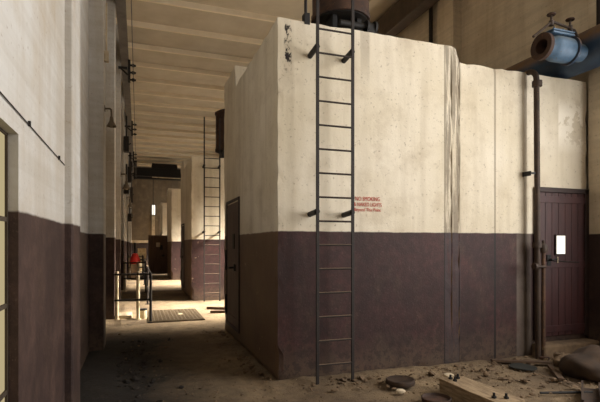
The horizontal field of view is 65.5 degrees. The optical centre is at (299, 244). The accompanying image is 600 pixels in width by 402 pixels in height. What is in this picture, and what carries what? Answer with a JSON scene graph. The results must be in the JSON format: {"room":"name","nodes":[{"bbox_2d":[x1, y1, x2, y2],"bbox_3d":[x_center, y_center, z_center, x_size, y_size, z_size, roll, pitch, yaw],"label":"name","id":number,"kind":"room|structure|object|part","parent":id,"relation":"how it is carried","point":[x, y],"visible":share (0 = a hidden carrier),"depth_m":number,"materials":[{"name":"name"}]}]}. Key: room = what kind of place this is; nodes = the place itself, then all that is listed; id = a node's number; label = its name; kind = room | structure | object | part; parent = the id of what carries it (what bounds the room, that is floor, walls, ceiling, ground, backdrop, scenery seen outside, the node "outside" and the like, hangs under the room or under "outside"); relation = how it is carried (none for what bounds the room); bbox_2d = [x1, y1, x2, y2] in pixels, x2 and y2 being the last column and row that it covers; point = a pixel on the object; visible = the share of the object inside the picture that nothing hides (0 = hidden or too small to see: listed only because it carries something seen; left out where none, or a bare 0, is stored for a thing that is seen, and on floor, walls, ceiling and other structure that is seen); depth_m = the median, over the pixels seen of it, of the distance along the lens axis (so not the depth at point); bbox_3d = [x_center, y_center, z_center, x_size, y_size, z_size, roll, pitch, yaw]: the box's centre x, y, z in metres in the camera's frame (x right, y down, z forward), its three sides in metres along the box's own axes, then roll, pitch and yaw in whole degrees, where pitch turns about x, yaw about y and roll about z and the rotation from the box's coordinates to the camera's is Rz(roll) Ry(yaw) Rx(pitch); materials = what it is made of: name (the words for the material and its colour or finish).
{"room":"abandoned factory interior","nodes":[
{"label":"abandoned factory interior","id":0,"kind":"room"},
{"bbox_2d":[0,0,88,401],"bbox_3d":[-5.989,-2.250,15.122,0.400,7.500,41.500,0,0,-19],"label":"wall","id":1,"kind":"structure","parent":0,"point":[32,32],"depth_m":2.51,"materials":[{"name":"paint"}]},
{"bbox_2d":[0,128,7,401],"bbox_3d":[-1.062,0.455,1.383,0.020,1.910,1.430,0,0,-19],"label":"window","id":2,"kind":"structure","parent":1,"relation":"in","point":[3,135],"depth_m":2.02,"materials":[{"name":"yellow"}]},
{"bbox_3d":[-1.066,0.455,1.382,0.006,1.890,1.410,0,0,-19],"label":"pane","id":3,"kind":"part","parent":2,"relation":"part of","materials":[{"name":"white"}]},
{"bbox_2d":[0,91,64,164],"bbox_3d":[-0.909,-0.585,1.113,0.012,0.036,4.700,0,0,-19],"label":"cable","id":4,"kind":"object","parent":1,"relation":"attached to","point":[1,93],"visible":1,"depth_m":2.24,"materials":[{"name":"metal"}]},
{"bbox_2d":[65,0,79,401],"bbox_3d":[-1.811,-2.250,3.563,0.195,7.500,0.460,0,0,-19],"label":"pillar","id":5,"kind":"structure","parent":1,"relation":"attached to","point":[72,7],"depth_m":3.39,"materials":[{"name":"paint"}]},
{"bbox_2d":[89,0,105,351],"bbox_3d":[-2.860,-2.250,6.586,0.195,7.500,0.460,0,0,-19],"label":"pillar","id":6,"kind":"structure","parent":1,"relation":"attached to","point":[97,8],"depth_m":6.38,"materials":[{"name":"paint"}]},
{"bbox_2d":[104,2,108,62],"bbox_3d":[-2.694,-2.960,6.496,0.060,0.820,0.080,0,0,-19],"label":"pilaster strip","id":7,"kind":"object","parent":1,"relation":"attached to","point":[106,53],"visible":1,"depth_m":6.49,"materials":[{"name":"paint"}]},
{"bbox_2d":[104,105,115,127],"bbox_3d":[-2.674,-1.810,6.587,0.159,0.300,0.130,0,0,-19],"label":"lamp","id":8,"kind":"object","parent":1,"relation":"attached to","point":[111,124],"visible":1,"depth_m":6.57,"materials":[{"name":"metal"}]},
{"bbox_3d":[-2.661,-1.740,6.592,0.132,0.140,0.130,0,0,-19],"label":"lamp shade","id":9,"kind":"part","parent":8,"relation":"part of","materials":[{"name":"metal"}]},
{"bbox_2d":[106,0,115,319],"bbox_3d":[-3.909,-2.250,9.609,0.195,7.500,0.460,0,0,-19],"label":"trim","id":10,"kind":"structure","parent":1,"relation":"attached to","point":[111,5],"depth_m":9.40,"materials":[{"name":"paint"}]},
{"bbox_2d":[116,24,120,298],"bbox_3d":[-4.958,-2.250,12.633,0.195,7.500,0.460,0,0,-19],"label":"trim","id":11,"kind":"structure","parent":1,"relation":"attached to","point":[118,58],"depth_m":12.43,"materials":[{"name":"paint"}]},
{"bbox_2d":[121,70,123,289],"bbox_3d":[-6.008,-2.250,15.656,0.195,7.500,0.460,0,0,-19],"label":"trim","id":12,"kind":"structure","parent":1,"relation":"attached to","point":[122,89],"depth_m":15.46,"materials":[{"name":"paint"}]},
{"bbox_2d":[115,0,133,179],"bbox_3d":[-5.649,-5.110,15.240,0.180,0.460,41.500,0,0,-19],"label":"beam","id":13,"kind":"structure","parent":1,"relation":"attached to","point":[120,4],"depth_m":12.08,"materials":[{"name":"beige concrete"}]},
{"bbox_2d":[118,59,135,82],"bbox_3d":[-4.550,-4.580,12.287,0.440,0.600,0.090,0,0,-19],"label":"bracket","id":14,"kind":"object","parent":13,"relation":"attached to","point":[129,64],"visible":1,"depth_m":12.28,"materials":[{"name":"black metal"}]},
{"bbox_3d":[-4.616,-4.580,12.264,0.300,0.600,0.060,0,0,-19],"label":"bracket post","id":15,"kind":"part","parent":14,"relation":"part of","materials":[{"name":"black metal"}]},
{"bbox_2d":[131,9,135,160],"bbox_3d":[-5.441,-4.395,15.312,0.010,0.010,41.300,0,0,-19],"label":"cable","id":16,"kind":"object","parent":14,"relation":"attached to","point":[131,9],"visible":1,"depth_m":11.02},
{"bbox_2d":[131,0,135,152],"bbox_3d":[-5.441,-4.585,15.312,0.010,0.010,41.300,0,0,-19],"label":"cable","id":17,"kind":"object","parent":14,"relation":"attached to","point":[131,0],"visible":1,"depth_m":10.53,"materials":[{"name":"black rubber"}]},
{"bbox_2d":[125,121,136,135],"bbox_3d":[-6.649,-4.580,18.334,0.440,0.600,0.090,0,0,-19],"label":"bracket","id":18,"kind":"object","parent":13,"relation":"attached to","point":[132,124],"visible":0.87,"depth_m":18.33,"materials":[{"name":"black metal"}]},
{"bbox_3d":[-6.715,-4.580,18.311,0.300,0.600,0.060,0,0,-19],"label":"bracket post","id":19,"kind":"part","parent":18,"relation":"part of","materials":[{"name":"black metal"}]},
{"bbox_2d":[133,162,180,180],"bbox_3d":[-8.568,-3.810,33.227,6.200,3.620,2.400,0,0,-19],"label":"crane","id":20,"kind":"object","parent":13,"relation":"on","point":[157,171],"visible":0.43,"depth_m":32.13,"materials":[{"name":"black metal"}]},
{"bbox_2d":[124,100,125,260],"bbox_3d":[-7.057,-2.250,18.679,0.195,7.500,0.460,0,0,-19],"label":"trim","id":21,"kind":"structure","parent":1,"relation":"attached to","point":[124,100],"depth_m":18.47,"materials":[{"name":"paint"}]},
{"bbox_2d":[121,173,129,189],"bbox_3d":[-4.744,-1.744,12.696,0.254,0.480,0.208,0,0,-19],"label":"lamp","id":22,"kind":"object","parent":1,"relation":"attached to","point":[126,186],"visible":0.99,"depth_m":12.66,"materials":[{"name":"metal"}]},
{"bbox_3d":[-4.724,-1.632,12.703,0.211,0.224,0.208,0,0,-19],"label":"lamp shade","id":23,"kind":"part","parent":22,"relation":"part of","materials":[{"name":"metal"}]},
{"bbox_2d":[126,132,127,277],"bbox_3d":[-8.106,-2.250,21.702,0.195,7.500,0.460,0,0,-19],"label":"trim","id":24,"kind":"structure","parent":1,"relation":"attached to","point":[127,132],"depth_m":21.51,"materials":[{"name":"paint"}]},
{"bbox_2d":[124,116,130,152],"bbox_3d":[-5.754,-3.700,15.574,0.232,1.200,0.300,0,0,-19],"label":"box","id":25,"kind":"object","parent":1,"relation":"attached to","point":[126,138],"visible":1,"depth_m":15.43,"materials":[{"name":"metal"}]},
{"bbox_2d":[124,164,130,193],"bbox_3d":[-5.755,-2.200,15.574,0.228,1.000,0.300,0,0,-19],"label":"box","id":26,"kind":"object","parent":1,"relation":"attached to","point":[125,191],"visible":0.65,"depth_m":15.44,"materials":[{"name":"metal"}]},
{"bbox_2d":[128,153,128,272],"bbox_3d":[-9.155,-2.250,24.725,0.195,7.500,0.460,0,0,-19],"label":"trim","id":27,"kind":"structure","parent":1,"relation":"attached to","point":[128,153],"depth_m":24.53,"materials":[{"name":"paint"}]},
{"bbox_2d":[129,183,129,255],"bbox_3d":[-10.205,-2.250,27.748,0.195,7.500,0.460,0,0,-19],"label":"trim","id":28,"kind":"structure","parent":1,"relation":"attached to","point":[129,183],"depth_m":27.55,"materials":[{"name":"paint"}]},
{"bbox_2d":[126,195,132,206],"bbox_3d":[-6.843,-1.744,18.742,0.254,0.480,0.208,0,0,-19],"label":"lamp","id":29,"kind":"object","parent":1,"relation":"attached to","point":[130,204],"visible":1,"depth_m":18.71,"materials":[{"name":"metal"}]},
{"bbox_2d":[130,183,130,266],"bbox_3d":[-11.254,-2.250,30.771,0.195,7.500,0.460,0,0,-19],"label":"trim","id":30,"kind":"structure","parent":1,"relation":"attached to","point":[130,183],"depth_m":30.58,"materials":[{"name":"paint"}]},
{"bbox_2d":[128,152,132,182],"bbox_3d":[-7.851,-3.600,21.621,0.234,1.400,0.300,0,0,-19],"label":"box","id":31,"kind":"object","parent":1,"relation":"attached to","point":[130,173],"visible":0.94,"depth_m":21.48,"materials":[{"name":"metal"}]},
{"bbox_2d":[128,198,132,220],"bbox_3d":[-7.853,-1.625,21.620,0.229,1.050,0.300,0,0,-19],"label":"box","id":32,"kind":"object","parent":1,"relation":"attached to","point":[130,216],"visible":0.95,"depth_m":21.48,"materials":[{"name":"metal"}]},
{"bbox_2d":[131,203,131,255],"bbox_3d":[-12.303,-2.250,33.794,0.195,7.500,0.460,0,0,-19],"label":"trim","id":33,"kind":"structure","parent":1,"relation":"attached to","point":[131,203],"depth_m":33.63,"materials":[{"name":"paint"}]},
{"bbox_2d":[130,183,133,202],"bbox_3d":[-9.949,-3.300,27.668,0.236,1.600,0.300,0,0,-19],"label":"box","id":34,"kind":"object","parent":1,"relation":"attached to","point":[131,187],"visible":0.77,"depth_m":27.51,"materials":[{"name":"metal"}]},
{"bbox_2d":[132,166,180,264],"bbox_3d":[-9.559,-2.250,36.006,7.350,7.500,0.300,0,0,-19],"label":"wall","id":35,"kind":"structure","parent":0,"point":[147,193],"depth_m":35.16,"materials":[{"name":"paint"}]},
{"bbox_2d":[132,240,147,242],"bbox_3d":[-9.511,-0.260,35.822,6.780,0.200,0.080,0,0,-19],"label":"trim","id":36,"kind":"structure","parent":35,"relation":"attached to","point":[133,241],"depth_m":34.92,"materials":[{"name":"paint"}]},
{"bbox_2d":[152,215,154,234],"bbox_3d":[-11.082,-1.305,35.255,0.220,1.890,0.120,0,0,-19],"label":"trim","id":37,"kind":"structure","parent":35,"relation":"attached to","point":[153,216],"depth_m":35.21,"materials":[{"name":"paint"}]},
{"bbox_2d":[152,205,154,214],"bbox_3d":[-11.073,-2.650,35.290,0.260,0.800,0.060,0,0,-19],"label":"window","id":38,"kind":"structure","parent":35,"relation":"in","point":[153,206],"depth_m":35.26,"materials":[{"name":"white glass"}]},
{"bbox_2d":[116,0,397,166],"bbox_3d":[-2.706,-5.990,16.262,7.350,0.420,42.100,0,0,-19],"label":"ceiling","id":39,"kind":"structure","parent":0,"point":[142,11],"depth_m":14.40,"materials":[{"name":"paint"}]},
{"bbox_2d":[116,0,310,168],"bbox_3d":[-3.163,-5.935,16.082,5.830,0.130,41.260,0,0,-19],"label":"ceiling beams","id":40,"kind":"structure","parent":39,"relation":"attached to","point":[178,3],"depth_m":16.76,"materials":[{"name":"beige concrete"}]},
{"bbox_2d":[80,268,597,401],"bbox_3d":[-2.706,1.476,16.262,7.350,0.086,42.100,0,0,-19],"label":"floor","id":41,"kind":"structure","parent":0,"point":[98,383],"depth_m":5.43,"materials":[{"name":"beige concrete"}]},
{"bbox_2d":[119,312,131,318],"bbox_3d":[-3.661,1.465,9.695,0.320,0.070,0.480,0,0,-19],"label":"plinth","id":42,"kind":"object","parent":41,"relation":"on","point":[122,315],"visible":0.7,"depth_m":9.51,"materials":[{"name":"paint"}]},
{"bbox_2d":[113,266,151,322],"bbox_3d":[-3.662,1.015,10.293,0.750,0.970,3.070,0,0,-19],"label":"guard railing","id":43,"kind":"object","parent":41,"relation":"on","point":[117,274],"visible":0.98,"depth_m":9.33,"materials":[{"name":"metal"}]},
{"bbox_3d":[-3.673,1.015,9.363,0.120,0.970,0.120,0,0,-19],"label":"post","id":44,"kind":"part","parent":43,"relation":"part of","materials":[{"name":"metal"}]},
{"bbox_3d":[-3.669,1.050,10.280,0.691,0.044,2.970,0,0,-19],"label":"rail","id":45,"kind":"part","parent":43,"relation":"part of","materials":[{"name":"metal"}]},
{"bbox_3d":[-3.669,0.560,10.280,0.691,0.044,2.970,0,0,-19],"label":"rail","id":46,"kind":"part","parent":43,"relation":"part of","materials":[{"name":"metal"}]},
{"bbox_3d":[-3.252,1.015,9.372,0.120,0.970,0.120,0,0,-19],"label":"post","id":47,"kind":"part","parent":43,"relation":"part of","materials":[{"name":"metal"}]},
{"bbox_3d":[-3.848,1.015,11.790,0.120,0.970,0.120,0,0,-19],"label":"post","id":48,"kind":"part","parent":43,"relation":"part of","materials":[{"name":"metal"}]},
{"bbox_3d":[-2.881,1.015,9.003,0.120,0.970,0.120,0,0,-19],"label":"post","id":49,"kind":"part","parent":43,"relation":"part of","materials":[{"name":"metal"}]},
{"bbox_2d":[123,259,146,292],"bbox_3d":[-5.662,1.015,16.056,0.750,0.970,3.070,0,0,-19],"label":"guard railing","id":50,"kind":"object","parent":41,"relation":"on","point":[124,262],"visible":0.82,"depth_m":14.76,"materials":[{"name":"metal"}]},
{"bbox_3d":[-5.673,1.015,15.126,0.120,0.970,0.120,0,0,-19],"label":"post","id":51,"kind":"part","parent":50,"relation":"part of","materials":[{"name":"metal"}]},
{"bbox_3d":[-5.669,0.560,16.043,0.691,0.044,2.970,0,0,-19],"label":"rail","id":52,"kind":"part","parent":50,"relation":"part of","materials":[{"name":"metal"}]},
{"bbox_3d":[-4.881,1.015,14.766,0.120,0.970,0.120,0,0,-19],"label":"post","id":53,"kind":"part","parent":50,"relation":"part of","materials":[{"name":"metal"}]},
{"bbox_2d":[130,243,139,279],"bbox_3d":[-7.163,0.700,20.272,0.440,1.600,0.440,0,0,-19],"label":"pump","id":54,"kind":"object","parent":41,"relation":"on","point":[134,258],"visible":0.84,"depth_m":20.11,"materials":[{"name":"paint"}]},
{"bbox_3d":[-7.163,0.600,20.272,0.440,0.480,0.440,0,0,-19],"label":"casing","id":55,"kind":"part","parent":54,"relation":"part of","materials":[{"name":"red paint"}]},
{"bbox_2d":[128,255,143,276],"bbox_3d":[-8.253,1.015,23.519,0.750,0.970,3.070,0,0,-19],"label":"guard railing","id":56,"kind":"object","parent":41,"relation":"on","point":[142,256],"visible":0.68,"depth_m":22.21,"materials":[{"name":"metal"}]},
{"bbox_2d":[138,248,145,261],"bbox_3d":[-9.626,0.850,28.407,0.500,1.300,0.415,0,0,-19],"label":"cabinet","id":57,"kind":"object","parent":41,"relation":"on","point":[141,251],"visible":0.46,"depth_m":28.22,"materials":[{"name":"paint"}]},
{"bbox_2d":[140,308,146,318],"bbox_3d":[-3.201,1.400,9.527,0.156,0.200,0.154,0,0,-19],"label":"metal can","id":58,"kind":"object","parent":41,"relation":"on","point":[143,311],"visible":0.85,"depth_m":9.46,"materials":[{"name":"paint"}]},
{"bbox_2d":[107,338,186,401],"bbox_3d":[-1.630,1.470,4.969,1.080,0.062,4.798,0,0,-19],"label":"cinders","id":59,"kind":"object","parent":41,"relation":"on","point":[134,379],"visible":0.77,"depth_m":5.40,"materials":[{"name":"black gravel"}]},
{"bbox_2d":[160,202,166,234],"bbox_3d":[-6.542,-0.601,29.688,4.632,4.202,3.436,0,0,-19],"label":"cell","id":60,"kind":"object","parent":41,"relation":"on","point":[163,206],"visible":0.05,"depth_m":27.49,"materials":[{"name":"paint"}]},
{"bbox_2d":[147,188,180,279],"bbox_3d":[-4.340,-0.601,22.090,5.454,4.202,3.436,0,0,-19],"label":"cell","id":61,"kind":"object","parent":41,"relation":"on","point":[163,252],"visible":0.18,"depth_m":21.22,"materials":[{"name":"paint"}]},
{"bbox_3d":[-6.889,0.471,22.657,0.920,1.882,0.014,0,0,-19],"label":"door","id":62,"kind":"part","parent":61,"relation":"part of","materials":[{"name":"brown wood"}]},
{"bbox_2d":[147,308,204,322],"bbox_3d":[-2.655,1.480,9.876,1.060,0.032,1.600,0,0,-19],"label":"floor grating","id":63,"kind":"object","parent":41,"relation":"on","point":[171,315],"depth_m":9.69,"materials":[{"name":"metal"}]},
{"bbox_2d":[180,156,224,300],"bbox_3d":[-1.361,-0.601,14.762,4.632,4.202,3.436,0,0,-19],"label":"wall","id":64,"kind":"structure","parent":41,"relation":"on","point":[192,172],"depth_m":12.71,"materials":[{"name":"paint"}]},
{"bbox_3d":[-3.739,0.335,14.876,0.014,1.882,0.920,0,0,-19],"label":"door","id":65,"kind":"part","parent":64,"relation":"part of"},
{"bbox_2d":[202,117,220,300],"bbox_3d":[-2.383,-0.950,12.559,0.472,4.900,0.253,0,0,-19],"label":"ladder","id":66,"kind":"object","parent":64,"relation":"attached to","point":[203,166],"visible":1,"depth_m":12.44,"materials":[{"name":"black metal"}]},
{"bbox_3d":[-2.540,-0.950,12.382,0.034,4.900,0.020,0,0,-19],"label":"rail","id":67,"kind":"part","parent":66,"relation":"part of","materials":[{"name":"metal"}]},
{"bbox_3d":[-2.151,-0.950,12.517,0.034,4.900,0.020,0,0,-19],"label":"rail","id":68,"kind":"part","parent":66,"relation":"part of","materials":[{"name":"metal"}]},
{"bbox_2d":[215,109,224,157],"bbox_3d":[-2.042,-3.090,13.264,0.750,1.440,0.750,0,0,-19],"label":"drum","id":69,"kind":"object","parent":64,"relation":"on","point":[220,113],"visible":0.3,"depth_m":12.96,"materials":[{"name":"black metal"}]},
{"bbox_2d":[207,306,223,308],"bbox_3d":[-1.921,1.465,10.871,0.500,0.050,0.100,0,0,11],"label":"wood offcut","id":70,"kind":"object","parent":41,"relation":"on","point":[208,307],"visible":0.64,"depth_m":10.84,"materials":[{"name":"brown wood"}]},
{"bbox_2d":[210,310,224,312],"bbox_3d":[-1.771,1.465,10.288,0.400,0.050,0.100,0,0,-9],"label":"wood offcut","id":71,"kind":"object","parent":41,"relation":"on","point":[211,311],"visible":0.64,"depth_m":10.25,"materials":[{"name":"brown wood"}]},
{"bbox_2d":[118,327,597,401],"bbox_3d":[0.765,1.472,6.308,6.236,0.069,5.492,0,0,-19],"label":"rubble","id":72,"kind":"object","parent":41,"relation":"on","point":[493,363],"visible":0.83,"depth_m":5.20,"materials":[{"name":"stone"}]},
{"bbox_2d":[386,375,414,387],"bbox_3d":[1.065,1.445,4.953,0.310,0.050,0.308,0,0,-19],"label":"iron cover","id":73,"kind":"object","parent":72,"relation":"on","point":[400,381],"visible":1,"depth_m":4.89,"materials":[{"name":"brown metal"}]},
{"bbox_2d":[443,373,453,376],"bbox_3d":[1.649,1.442,5.178,0.118,0.037,0.103,0,0,-19],"label":"plaster","id":74,"kind":"object","parent":72,"relation":"on","point":[444,374],"visible":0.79,"depth_m":5.15,"materials":[{"name":"white paint"}]},
{"bbox_2d":[491,359,552,363],"bbox_3d":[2.750,1.448,5.803,0.700,0.025,0.080,0,-1,9],"label":"plank","id":75,"kind":"object","parent":72,"relation":"on","point":[492,360],"visible":1,"depth_m":5.78,"materials":[{"name":"brown wood"}]},
{"bbox_2d":[509,363,536,370],"bbox_3d":[2.666,1.459,5.591,0.297,0.012,0.314,0,0,-19],"label":"sheet","id":76,"kind":"object","parent":72,"relation":"on","point":[520,366],"visible":1,"depth_m":5.58,"materials":[{"name":"grey metal"}]},
{"bbox_2d":[396,389,405,393],"bbox_3d":[1.011,1.467,4.691,0.107,0.046,0.066,0,0,-19],"label":"stone","id":77,"kind":"object","parent":41,"relation":"on","point":[398,391],"visible":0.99,"depth_m":4.67,"materials":[{"name":"stone"}]},
{"bbox_2d":[224,17,588,379],"bbox_3d":[1.304,-0.655,7.325,4.632,4.310,3.436,0,0,-19],"label":"wall","id":78,"kind":"structure","parent":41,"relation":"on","point":[444,274],"depth_m":5.70,"materials":[{"name":"paint"}]},
{"bbox_3d":[-1.073,0.305,7.439,0.014,1.930,0.920,0,0,-19],"label":"door","id":79,"kind":"part","parent":78,"relation":"part of","materials":[{"name":"brown wood"}]},
{"bbox_3d":[-1.076,0.297,7.438,0.020,2.045,1.050,0,0,-19],"label":"door frame","id":80,"kind":"part","parent":78,"relation":"part of","materials":[{"name":"brown wood"}]},
{"bbox_2d":[302,0,309,24],"bbox_3d":[0.066,-3.000,5.223,0.064,1.100,0.095,0,0,-19],"label":"post","id":81,"kind":"object","parent":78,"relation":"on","point":[306,16],"visible":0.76,"depth_m":5.19,"materials":[{"name":"metal"}]},
{"bbox_2d":[307,0,354,384],"bbox_3d":[0.344,-0.950,5.143,0.472,4.900,0.253,0,0,-19],"label":"ladder","id":82,"kind":"object","parent":78,"relation":"attached to","point":[315,49],"visible":0.98,"depth_m":5.03,"materials":[{"name":"metal"}]},
{"bbox_3d":[0.187,-0.950,4.966,0.034,4.900,0.020,0,0,-19],"label":"rail","id":83,"kind":"part","parent":82,"relation":"part of","materials":[{"name":"metal"}]},
{"bbox_3d":[0.576,-0.950,5.101,0.034,4.900,0.020,0,0,-19],"label":"rail","id":84,"kind":"part","parent":82,"relation":"part of","materials":[{"name":"metal"}]},
{"bbox_2d":[311,0,369,30],"bbox_3d":[0.501,-3.200,5.784,0.750,1.440,0.750,0,0,-19],"label":"drum","id":85,"kind":"object","parent":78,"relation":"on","point":[331,12],"visible":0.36,"depth_m":5.54,"materials":[{"name":"metal"}]},
{"bbox_2d":[339,19,377,32],"bbox_3d":[0.676,-2.562,5.464,0.460,0.165,0.150,0,0,-19],"label":"valve","id":86,"kind":"object","parent":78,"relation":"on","point":[366,26],"visible":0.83,"depth_m":5.45,"materials":[{"name":"black metal"}]},
{"bbox_2d":[354,196,381,211],"bbox_3d":[0.790,-0.469,5.423,0.360,0.180,0.002,0,0,-19],"label":"notice","id":87,"kind":"object","parent":78,"relation":"attached to","point":[374,198],"visible":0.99,"depth_m":5.43,"materials":[{"name":"red paint"}]},
{"bbox_2d":[522,69,541,358],"bbox_3d":[2.878,-0.413,6.609,0.172,3.826,1.260,0,0,-19],"label":"pipe","id":88,"kind":"object","parent":78,"relation":"attached to","point":[537,82],"visible":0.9,"depth_m":6.05,"materials":[{"name":"black metal"}]},
{"bbox_2d":[504,24,599,78],"bbox_3d":[3.661,-2.560,6.531,0.630,0.630,6.600,0,0,-19],"label":"pipe","id":89,"kind":"object","parent":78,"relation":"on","point":[590,37],"visible":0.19,"depth_m":6.24,"materials":[{"name":"metal"}]},
{"bbox_2d":[530,12,587,65],"bbox_3d":[3.231,-2.587,5.864,0.790,0.605,0.350,0,0,-19],"label":"valve","id":90,"kind":"object","parent":89,"relation":"attached to","point":[561,46],"visible":1,"depth_m":5.79,"materials":[{"name":"paint"}]},
{"bbox_3d":[3.240,-2.638,5.867,0.350,0.055,0.200,0,0,-19],"label":"bonnet plate","id":91,"kind":"part","parent":90,"relation":"part of","materials":[{"name":"blue paint"}]},
{"bbox_3d":[3.390,0.205,6.270,0.126,0.150,0.076,0,0,-19],"label":"handle","id":92,"kind":"part","parent":78,"relation":"part of","materials":[{"name":"black metal"}]},
{"bbox_3d":[3.543,-0.003,6.335,0.148,0.245,0.004,0,0,-19],"label":"pane","id":93,"kind":"part","parent":78,"relation":"part of","materials":[{"name":"white glass"}]},
{"bbox_3d":[3.578,0.242,6.373,0.950,2.035,0.045,0,0,-19],"label":"door frame","id":94,"kind":"part","parent":78,"relation":"part of","materials":[{"name":"wood"}]},
{"bbox_3d":[3.576,0.260,6.380,0.820,1.940,0.030,0,0,-19],"label":"door","id":95,"kind":"part","parent":78,"relation":"part of","materials":[{"name":"wood"}]},
{"bbox_2d":[421,393,451,401],"bbox_3d":[1.287,1.462,4.405,0.280,0.055,0.278,0,0,-19],"label":"pan","id":96,"kind":"object","parent":41,"relation":"on","point":[427,397],"visible":1,"depth_m":4.45,"materials":[{"name":"metal"}]},
{"bbox_2d":[439,374,524,401],"bbox_3d":[1.695,1.413,4.420,0.296,0.203,0.827,0,0,-20],"label":"timber baulk","id":97,"kind":"object","parent":41,"relation":"on","point":[459,388],"visible":1,"depth_m":4.42,"materials":[{"name":"beige wood"}]},
{"bbox_2d":[531,240,548,359],"bbox_3d":[3.101,0.720,6.040,0.290,1.560,0.140,0,0,-27],"label":"pipe","id":98,"kind":"object","parent":41,"relation":"on","point":[535,266],"visible":0.9,"depth_m":6.05,"materials":[{"name":"metal"}]},
{"bbox_2d":[547,365,564,380],"bbox_3d":[2.936,1.465,5.359,0.064,0.031,0.600,2,1,18],"label":"plank","id":99,"kind":"object","parent":41,"relation":"on","point":[555,372],"visible":1,"depth_m":5.31,"materials":[{"name":"brown wood"}]},
{"bbox_2d":[552,352,569,366],"bbox_3d":[3.272,1.417,5.810,0.213,0.165,0.365,0,0,42],"label":"chunk","id":100,"kind":"object","parent":41,"relation":"on","point":[557,356],"visible":0.44,"depth_m":5.74,"materials":[{"name":"stone"}]},
{"bbox_2d":[532,338,599,358],"bbox_3d":[3.590,1.400,6.293,0.990,0.200,0.215,0,0,-19],"label":"door sill","id":101,"kind":"structure","parent":41,"relation":"on","point":[566,346],"depth_m":6.18,"materials":[{"name":"stone"}]},
{"bbox_2d":[539,391,592,393],"bbox_3d":[2.653,1.471,4.652,0.520,0.032,0.026,0,0,0],"label":"rod","id":102,"kind":"object","parent":41,"relation":"on","point":[547,392],"visible":1,"depth_m":4.64,"materials":[{"name":"black metal"}]},
{"bbox_2d":[559,345,599,382],"bbox_3d":[3.385,1.335,5.319,0.803,0.370,0.681,0,0,-19],"label":"boulder","id":103,"kind":"object","parent":41,"relation":"on","point":[583,363],"visible":0.94,"depth_m":5.17,"materials":[{"name":"brown stone"}]},
{"bbox_2d":[581,380,599,401],"bbox_3d":[2.804,1.445,4.487,0.170,0.090,0.700,0,0,31],"label":"channel","id":104,"kind":"object","parent":41,"relation":"on","point":[595,396],"visible":1,"depth_m":4.53,"materials":[{"name":"grey metal"}]},
{"bbox_2d":[395,0,587,337],"bbox_3d":[0.624,-2.250,17.417,0.300,7.500,41.500,0,0,-19],"label":"wall","id":105,"kind":"structure","parent":0,"point":[495,34],"depth_m":8.31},
{"bbox_2d":[376,0,439,36],"bbox_3d":[0.151,-5.360,17.253,0.300,0.520,41.500,0,0,-19],"label":"beam","id":106,"kind":"structure","parent":105,"relation":"attached to","point":[402,13],"depth_m":10.70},
{"bbox_2d":[429,6,432,42],"bbox_3d":[2.866,-2.050,10.225,0.086,7.100,0.090,0,0,-19],"label":"conduit","id":107,"kind":"object","parent":105,"relation":"attached to","point":[431,8],"visible":0.02,"depth_m":10.19,"materials":[{"name":"metal"}]},
{"bbox_2d":[438,0,460,62],"bbox_3d":[3.078,-2.250,9.600,0.210,7.500,0.500,0,0,-19],"label":"trim","id":108,"kind":"structure","parent":105,"relation":"attached to","point":[449,11],"depth_m":9.41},
{"bbox_2d":[588,0,599,341],"bbox_3d":[4.212,-2.250,6.331,0.210,7.500,0.500,0,0,-19],"label":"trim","id":109,"kind":"structure","parent":105,"relation":"attached to","point":[594,74],"depth_m":6.44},
{"bbox_2d":[596,0,599,24],"bbox_3d":[4.059,-4.250,6.299,0.095,2.900,0.100,0,0,-19],"label":"conduit","id":110,"kind":"object","parent":105,"relation":"attached to","point":[597,1],"visible":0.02,"depth_m":6.29,"materials":[{"name":"metal"}]}
]}

